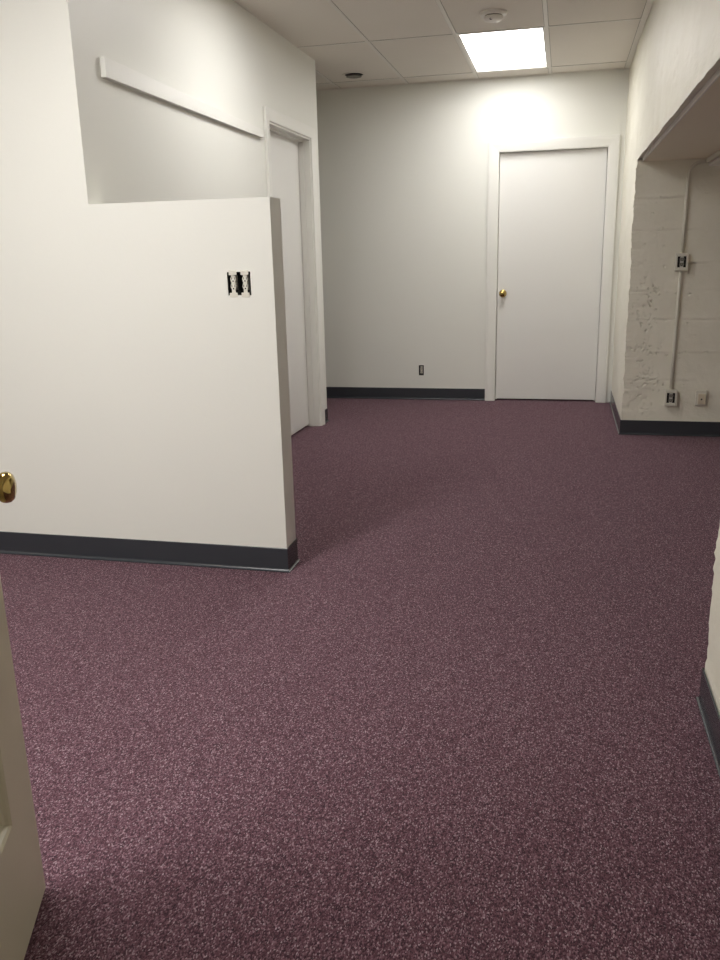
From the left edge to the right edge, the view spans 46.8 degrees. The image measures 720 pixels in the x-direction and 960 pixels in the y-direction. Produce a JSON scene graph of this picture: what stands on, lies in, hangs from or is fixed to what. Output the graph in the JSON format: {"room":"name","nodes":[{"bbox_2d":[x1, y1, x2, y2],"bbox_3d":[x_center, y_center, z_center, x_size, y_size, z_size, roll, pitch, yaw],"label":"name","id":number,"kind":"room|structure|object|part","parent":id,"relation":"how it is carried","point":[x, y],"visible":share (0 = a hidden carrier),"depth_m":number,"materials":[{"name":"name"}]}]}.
{"room":"empty office","nodes":[
{"label":"empty office","id":0,"kind":"room"},
{"bbox_2d":[0,0,295,547],"bbox_3d":[-1.696,-0.950,3.481,2.840,2.609,0.123,2,16,13],"label":"wall partition","id":1,"kind":"structure","parent":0,"point":[141,399],"depth_m":3.32,"materials":[{"name":"paint"}]},
{"bbox_2d":[0,531,299,572],"bbox_3d":[-1.660,0.260,3.807,2.852,0.102,0.147,2,16,13],"label":"baseboard","id":2,"kind":"structure","parent":1,"relation":"attached to","point":[270,559],"depth_m":3.56,"materials":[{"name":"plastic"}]},
{"bbox_2d":[227,270,250,296],"bbox_3d":[-0.453,-0.754,3.196,0.094,0.100,0.062,2,16,13],"label":"switch box","id":3,"kind":"object","parent":1,"relation":"attached to","point":[239,283],"visible":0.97,"depth_m":3.18,"materials":[{"name":"black"}]},
{"bbox_2d":[230,276,237,289],"bbox_3d":[-0.481,-0.754,3.185,0.022,0.052,0.024,2,16,13],"label":"receptacle","id":4,"kind":"object","parent":3,"relation":"attached to","point":[233,279],"depth_m":3.18,"materials":[{"name":"white plastic"}]},
{"bbox_2d":[242,275,249,289],"bbox_3d":[-0.434,-0.752,3.174,0.022,0.052,0.024,2,16,13],"label":"receptacle","id":5,"kind":"object","parent":3,"relation":"attached to","point":[245,279],"depth_m":3.17,"materials":[{"name":"white plastic"}]},
{"bbox_2d":[85,0,326,408],"bbox_3d":[-0.716,-1.334,4.814,0.130,2.609,3.026,2,16,14],"label":"wall","id":6,"kind":"structure","parent":0,"point":[216,53],"depth_m":4.04,"materials":[{"name":"paint"}]},
{"bbox_2d":[99,56,263,137],"bbox_3d":[-0.793,-1.838,4.089,0.024,0.093,1.765,2,16,14],"label":"board","id":7,"kind":"object","parent":6,"relation":"attached to","point":[111,70],"visible":1,"depth_m":3.74,"materials":[{"name":"white paint"}]},
{"bbox_2d":[263,106,324,434],"bbox_3d":[-0.485,-1.330,5.708,0.159,2.124,1.003,2,16,13],"label":"door","id":8,"kind":"structure","parent":6,"relation":"in","point":[290,145],"depth_m":5.93,"materials":[{"name":"white paint"}]},
{"bbox_3d":[-0.530,-1.300,5.729,0.040,2.020,0.823,2,16,14],"label":"panel","id":9,"kind":"part","parent":8,"relation":"part of","materials":[{"name":"white wood"}]},
{"bbox_2d":[0,398,719,959],"bbox_3d":[-0.193,0.472,3.202,6.240,0.060,9.113,2,16,13],"label":"floor","id":10,"kind":"structure","parent":0,"point":[466,723],"depth_m":2.36,"materials":[{"name":"carpet"}]},
{"label":"trim","id":11,"kind":"structure","parent":10,"relation":"on","visible":0},
{"bbox_2d":[0,472,45,959],"bbox_3d":[-0.602,-0.023,1.053,0.104,2.024,0.862,-3,15,-8],"label":"door","id":12,"kind":"structure","parent":11,"relation":"attached to","point":[22,881],"depth_m":1.54,"materials":[{"name":"white wood"}]},
{"bbox_3d":[-0.609,0.419,1.169,0.017,0.598,0.578,-3,15,-8],"label":"panel moulding","id":13,"kind":"part","parent":12,"relation":"part of","materials":[{"name":"white wood"}]},
{"bbox_3d":[-0.618,0.013,1.446,0.036,0.055,0.055,-3,15,-8],"label":"knob","id":14,"kind":"part","parent":12,"relation":"part of","materials":[{"name":"gold metal"}]},
{"bbox_2d":[233,0,653,90],"bbox_3d":[-1.035,-2.101,2.724,4.383,0.024,8.923,2,16,13],"label":"ceiling","id":15,"kind":"structure","parent":0,"point":[392,42],"depth_m":5.21,"materials":[{"name":"tile"}]},
{"bbox_2d":[342,72,365,78],"bbox_3d":[-0.047,-3.090,6.364,0.180,0.019,0.180,2,16,13],"label":"ceiling vent","id":16,"kind":"object","parent":15,"relation":"in","point":[352,75],"visible":1,"depth_m":6.34,"materials":[{"name":"metal"}]},
{"bbox_2d":[479,8,506,22],"bbox_3d":[0.769,-2.674,4.808,0.160,0.048,0.160,2,16,13],"label":"smoke detector","id":17,"kind":"object","parent":15,"relation":"attached to","point":[494,15],"visible":1,"depth_m":4.76,"materials":[{"name":"white plastic"}]},
{"bbox_2d":[457,28,547,71],"bbox_3d":[1.014,-3.014,5.759,0.542,0.101,1.190,2,16,13],"label":"ceiling light","id":18,"kind":"object","parent":15,"relation":"attached to","point":[515,49],"visible":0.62,"depth_m":5.78,"materials":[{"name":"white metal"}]},
{"bbox_2d":[316,69,642,402],"bbox_3d":[0.752,-1.998,7.081,6.120,2.639,0.120,2,16,13],"label":"wall","id":19,"kind":"structure","parent":0,"point":[403,169],"depth_m":7.02,"materials":[{"name":"paint"}]},
{"bbox_2d":[326,387,484,400],"bbox_3d":[-0.501,-0.807,7.647,3.274,0.102,0.012,2,16,13],"label":"baseboard","id":20,"kind":"structure","parent":19,"relation":"attached to","point":[332,392],"depth_m":7.43,"materials":[{"name":"grey plastic"}]},
{"bbox_2d":[419,365,423,374],"bbox_3d":[0.547,-0.976,7.377,0.044,0.090,0.050,2,16,13],"label":"outlet","id":21,"kind":"object","parent":19,"relation":"attached to","point":[421,367],"visible":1,"depth_m":7.38,"materials":[{"name":"black"}]},
{"bbox_2d":[485,135,619,402],"bbox_3d":[1.574,-1.710,6.943,1.017,2.115,0.150,2,16,13],"label":"door","id":22,"kind":"structure","parent":19,"relation":"in","point":[552,202],"depth_m":6.91,"materials":[{"name":"white paint"}]},
{"bbox_3d":[1.200,-1.569,7.013,0.055,0.055,0.036,2,16,13],"label":"knob","id":23,"kind":"part","parent":22,"relation":"part of","materials":[{"name":"gold metal"}]},
{"bbox_2d":[612,0,719,715],"bbox_3d":[1.880,-0.734,2.360,1.674,2.609,8.873,2,16,13],"label":"wall","id":24,"kind":"structure","parent":0,"point":[677,52],"depth_m":5.46,"materials":[{"name":"paint"}]},
{"bbox_2d":[609,391,719,436],"bbox_3d":[2.776,-0.505,6.236,1.682,0.102,1.307,2,16,13],"label":"baseboard","id":25,"kind":"structure","parent":24,"relation":"attached to","point":[624,427],"depth_m":5.75,"materials":[{"name":"grey plastic"}]},
{"bbox_2d":[664,389,677,405],"bbox_3d":[2.116,-0.561,5.672,0.078,0.108,0.045,2,16,13],"label":"outlet","id":26,"kind":"object","parent":24,"relation":"attached to","point":[670,395],"visible":1,"depth_m":5.66,"materials":[{"name":"beige plastic"}]},
{"bbox_2d":[669,271,681,388],"bbox_3d":[2.110,-0.996,5.564,0.026,0.775,0.019,2,16,13],"label":"conduit","id":27,"kind":"object","parent":24,"relation":"attached to","point":[680,272],"visible":1,"depth_m":5.56,"materials":[{"name":"beige metal"}]},
{"bbox_2d":[642,67,719,161],"bbox_3d":[2.190,-1.579,3.450,1.633,0.073,3.703,2,16,13],"label":"soffit","id":28,"kind":"object","parent":24,"relation":"attached to","point":[695,133],"depth_m":4.05,"materials":[{"name":"beige paint"}]},
{"bbox_2d":[674,253,688,270],"bbox_3d":[2.100,-1.425,5.437,0.078,0.108,0.045,2,16,13],"label":"outlet","id":29,"kind":"object","parent":24,"relation":"attached to","point":[681,259],"visible":1,"depth_m":5.42,"materials":[{"name":"beige plastic"}]},
{"bbox_2d":[679,257,683,266],"bbox_3d":[2.097,-1.422,5.428,0.028,0.059,0.024,2,16,13],"label":"receptacle","id":30,"kind":"object","parent":29,"relation":"attached to","point":[681,259],"depth_m":5.42,"materials":[{"name":"black"}]},
{"bbox_2d":[680,160,705,251],"bbox_3d":[2.139,-1.755,5.347,0.113,0.564,0.019,2,16,13],"label":"conduit","id":31,"kind":"object","parent":24,"relation":"attached to","point":[699,161],"visible":1,"depth_m":5.34,"materials":[{"name":"beige metal"}]},
{"bbox_2d":[695,390,707,405],"bbox_3d":[2.309,-0.555,5.632,0.072,0.104,0.034,2,16,13],"label":"phone jack","id":32,"kind":"object","parent":24,"relation":"attached to","point":[701,395],"visible":1,"depth_m":5.62,"materials":[{"name":"beige plastic"}]},
{"bbox_2d":[696,668,719,778],"bbox_3d":[1.335,1.119,0.361,1.682,0.102,3.912,2,16,13],"label":"baseboard","id":33,"kind":"structure","parent":24,"relation":"attached to","point":[708,710],"depth_m":2.21,"materials":[{"name":"grey plastic"}]},
{"bbox_2d":[706,150,719,165],"bbox_3d":[2.100,-1.846,4.679,0.110,0.050,1.201,2,16,13],"label":"light","id":34,"kind":"object","parent":24,"relation":"attached to","point":[713,160],"visible":1,"depth_m":5.05,"materials":[{"name":"beige"}]},
{"bbox_3d":[-1.404,-1.751,6.416,2.008,2.609,0.120,2,16,13],"label":"wall","id":35,"kind":"structure","parent":0,"visible":0},
{"bbox_2d":[325,408,328,422],"bbox_3d":[-1.303,-0.541,6.736,2.150,0.102,0.124,2,16,13],"label":"baseboard","id":36,"kind":"structure","parent":35,"relation":"attached to","point":[326,410],"depth_m":6.51,"materials":[{"name":"grey plastic"}]}
]}

